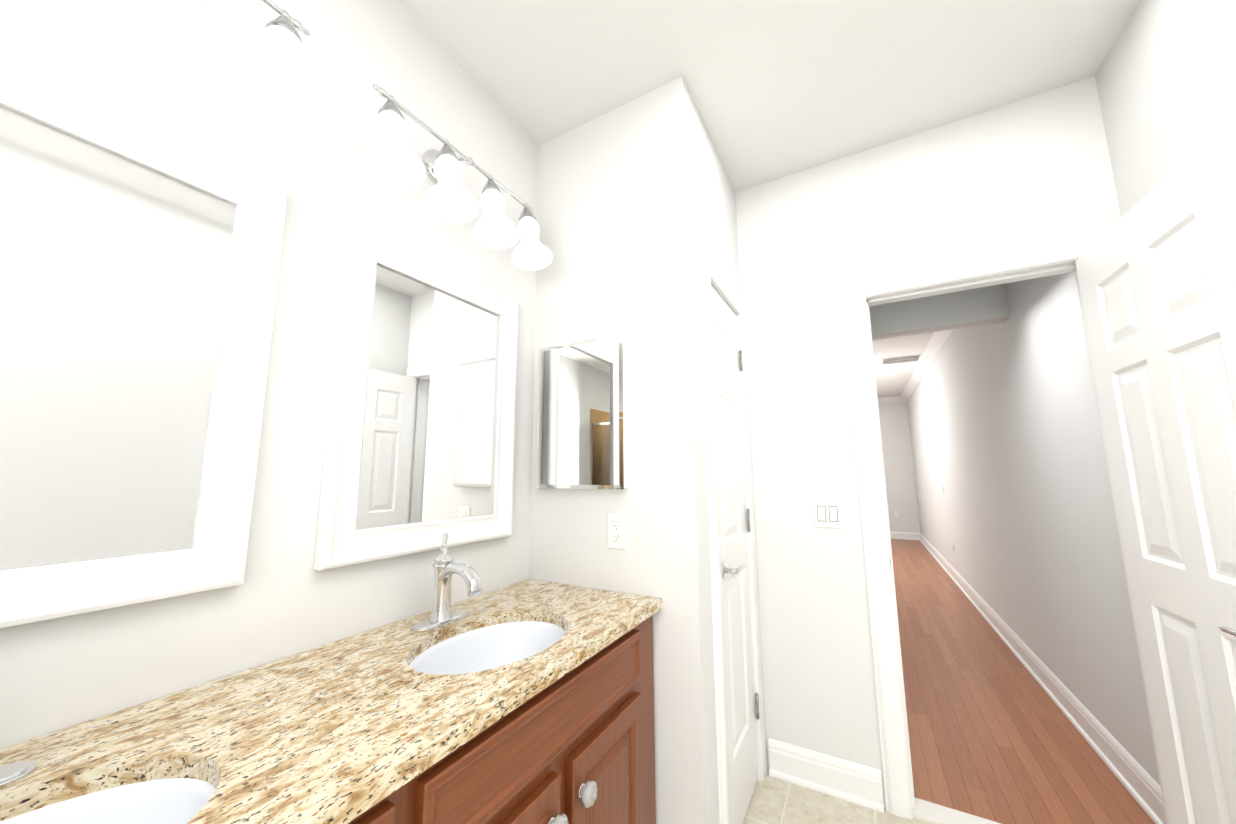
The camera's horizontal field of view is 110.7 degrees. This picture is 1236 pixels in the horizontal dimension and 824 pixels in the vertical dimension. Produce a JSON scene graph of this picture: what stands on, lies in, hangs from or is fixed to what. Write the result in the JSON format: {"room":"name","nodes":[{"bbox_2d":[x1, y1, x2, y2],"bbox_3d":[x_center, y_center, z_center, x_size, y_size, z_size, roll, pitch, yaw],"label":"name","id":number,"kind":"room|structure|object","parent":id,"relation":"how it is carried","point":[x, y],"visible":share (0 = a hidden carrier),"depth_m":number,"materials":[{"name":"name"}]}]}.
{"room":"bathroom","nodes":[
{"label":"bathroom","id":0,"kind":"room"},
{"bbox_2d":[0,0,538,748],"bbox_3d":[-1.313,-0.060,0.155,0.120,2.740,5.486,-5,-9,29],"label":"wall","id":1,"kind":"structure","parent":0,"point":[284,600],"depth_m":1.02,"materials":[{"name":"white paint"}]},
{"bbox_2d":[0,49,287,628],"bbox_3d":[-0.932,-0.119,0.687,0.033,0.887,0.605,-5,-9,29],"label":"mirror","id":2,"kind":"object","parent":1,"relation":"attached to","point":[139,263],"visible":1,"depth_m":0.77,"materials":[{"name":"white mirror"}]},
{"bbox_2d":[234,0,326,129],"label":"sconce","id":3,"kind":"object","parent":1,"relation":"attached to","point":[274,83],"depth_m":0.89,"materials":[{"name":"white glass"}]},
{"bbox_2d":[314,219,518,570],"bbox_3d":[-0.555,-0.030,1.346,0.033,0.892,0.637,-5,-9,29],"label":"mirror","id":4,"kind":"object","parent":1,"relation":"attached to","point":[419,445],"visible":0.94,"depth_m":1.26,"materials":[{"name":"white mirror"}]},
{"bbox_2d":[359,84,552,270],"bbox_3d":[-0.484,-0.718,1.345,0.260,0.320,0.671,-5,-9,29],"label":"sconce","id":5,"kind":"object","parent":1,"relation":"attached to","point":[389,159],"visible":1,"depth_m":1.25,"materials":[{"name":"white glass"}]},
{"bbox_2d":[529,76,740,823],"bbox_3d":[0.140,0.179,1.890,0.682,2.740,0.766,-5,-9,29],"label":"wall","id":6,"kind":"structure","parent":0,"point":[636,203],"depth_m":1.54,"materials":[{"name":"white paint"}]},
{"bbox_2d":[536,334,626,488],"bbox_3d":[-0.144,0.007,1.610,0.388,0.555,0.035,-5,-9,29],"label":"mirrored medicine cabinet","id":7,"kind":"object","parent":6,"relation":"attached to","point":[581,430],"visible":0.87,"depth_m":1.58,"materials":[{"name":"white metal"}]},
{"bbox_2d":[608,513,626,549],"bbox_3d":[-0.004,0.417,1.488,0.078,0.122,0.008,-5,-9,29],"label":"outlet","id":8,"kind":"object","parent":6,"relation":"attached to","point":[617,531],"visible":1,"depth_m":1.49,"materials":[{"name":"white plastic"}]},
{"bbox_2d":[711,285,759,823],"bbox_3d":[0.485,0.508,1.739,0.096,2.026,0.476,-5,-9,29],"label":"closet door","id":9,"kind":"structure","parent":6,"relation":"in","point":[741,703],"depth_m":1.74,"materials":[{"name":"painted wood"},{"name":"metal"}]},
{"bbox_2d":[396,0,1138,397],"bbox_3d":[0.220,-1.111,3.935,5.260,0.390,13.500,-5,-9,29],"label":"ceiling","id":10,"kind":"structure","parent":0,"point":[779,88],"depth_m":1.53,"materials":[{"name":"white paint"}]},
{"bbox_2d":[880,354,921,364],"bbox_3d":[3.723,-0.687,5.632,0.440,0.007,0.360,-5,-9,29],"label":"ceiling vent","id":11,"kind":"object","parent":10,"relation":"in","point":[901,359],"visible":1,"depth_m":5.60,"materials":[{"name":"white metal"}]},
{"bbox_2d":[743,771,938,823],"bbox_3d":[-0.431,1.232,-0.662,2.260,0.060,5.498,-5,-9,29],"label":"floor","id":12,"kind":"structure","parent":0,"point":[774,800],"depth_m":1.64,"materials":[{"name":"beige tile"}]},
{"bbox_2d":[0,581,661,823],"bbox_3d":[-0.532,0.963,0.663,0.588,0.848,1.773,-5,-9,29],"label":"bathroom vanity","id":13,"kind":"object","parent":12,"relation":"on","point":[529,701],"depth_m":0.78,"materials":[{"name":"beige stone"}]},
{"bbox_2d":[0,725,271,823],"bbox_3d":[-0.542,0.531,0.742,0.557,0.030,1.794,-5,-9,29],"label":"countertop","id":14,"kind":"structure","parent":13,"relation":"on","point":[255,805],"depth_m":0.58,"materials":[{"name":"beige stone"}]},
{"bbox_2d":[0,753,43,788],"bbox_3d":[-0.810,0.367,0.517,0.172,0.234,0.165,-5,-9,29],"label":"faucet","id":15,"kind":"object","parent":14,"relation":"on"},
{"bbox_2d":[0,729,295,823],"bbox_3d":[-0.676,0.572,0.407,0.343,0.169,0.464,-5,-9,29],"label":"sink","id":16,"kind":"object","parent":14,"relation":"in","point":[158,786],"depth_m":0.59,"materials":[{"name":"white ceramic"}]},
{"bbox_2d":[404,533,487,632],"bbox_3d":[-0.440,0.457,1.163,0.172,0.234,0.165,-5,-9,29],"label":"faucet","id":17,"kind":"object","parent":14,"relation":"on","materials":[{"name":"silver metal"}]},
{"bbox_2d":[360,605,603,704],"bbox_3d":[-0.306,0.663,1.053,0.343,0.169,0.464,-5,-9,29],"label":"sink","id":18,"kind":"object","parent":14,"relation":"in","point":[465,663],"depth_m":1.11,"materials":[{"name":"white ceramic"}]},
{"bbox_2d":[878,402,919,532],"bbox_3d":[3.525,1.015,9.511,5.260,3.200,0.120,-5,-9,29],"label":"wall","id":19,"kind":"structure","parent":0,"point":[901,494],"depth_m":8.32,"materials":[{"name":"white paint"}]},
{"bbox_2d":[735,76,1120,807],"bbox_3d":[0.940,0.183,1.946,2.020,2.740,0.120,-5,-9,29],"label":"wall","id":20,"kind":"structure","parent":0,"point":[1033,170],"depth_m":1.86,"materials":[{"name":"white paint"}]},
{"bbox_2d":[812,499,843,528],"bbox_3d":[0.908,0.441,1.851,0.116,0.122,0.010,-5,-9,29],"label":"light switch","id":21,"kind":"object","parent":20,"relation":"attached to","point":[827,513],"visible":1,"depth_m":1.85,"materials":[{"name":"white plastic"}]},
{"bbox_2d":[913,798,1000,823],"bbox_3d":[1.439,1.522,1.472,0.732,0.070,0.093,-5,-9,29],"label":"sill","id":22,"kind":"structure","parent":20,"relation":"attached to","point":[933,812],"depth_m":1.59,"materials":[{"name":"white stone"}]},
{"bbox_2d":[869,283,1009,339],"bbox_3d":[2.065,-0.805,2.941,0.885,0.515,0.120,-5,-9,29],"label":"wall","id":23,"kind":"structure","parent":0,"point":[987,305],"depth_m":2.82,"materials":[{"name":"white paint"}]},
{"bbox_2d":[891,539,1154,823],"bbox_3d":[1.591,2.155,5.885,5.260,0.060,8.002,-5,-9,29],"label":"floor","id":24,"kind":"structure","parent":0,"point":[995,735],"depth_m":2.15,"materials":[{"name":"brown wood"}]},
{"bbox_2d":[907,0,1235,784],"bbox_3d":[2.493,0.027,2.546,0.120,3.200,13.380,-5,-9,29],"label":"wall","id":25,"kind":"structure","parent":0,"point":[1007,444],"depth_m":2.11,"materials":[{"name":"white paint"}]},
{"bbox_2d":[700,230,1168,823],"bbox_3d":[0.233,0.283,3.718,5.047,3.050,13.287,-5,-9,29],"label":"trim","id":26,"kind":"structure","parent":25,"relation":"attached to","point":[852,782],"depth_m":1.74,"materials":[{"name":"white wood"}]},
{"bbox_2d":[1075,124,1235,823],"bbox_3d":[1.526,0.412,1.103,0.158,2.026,0.703,-5,-9,29],"label":"bathroom door","id":27,"kind":"structure","parent":25,"relation":"in","point":[1156,269],"depth_m":1.15,"materials":[{"name":"white wood"}]}
]}

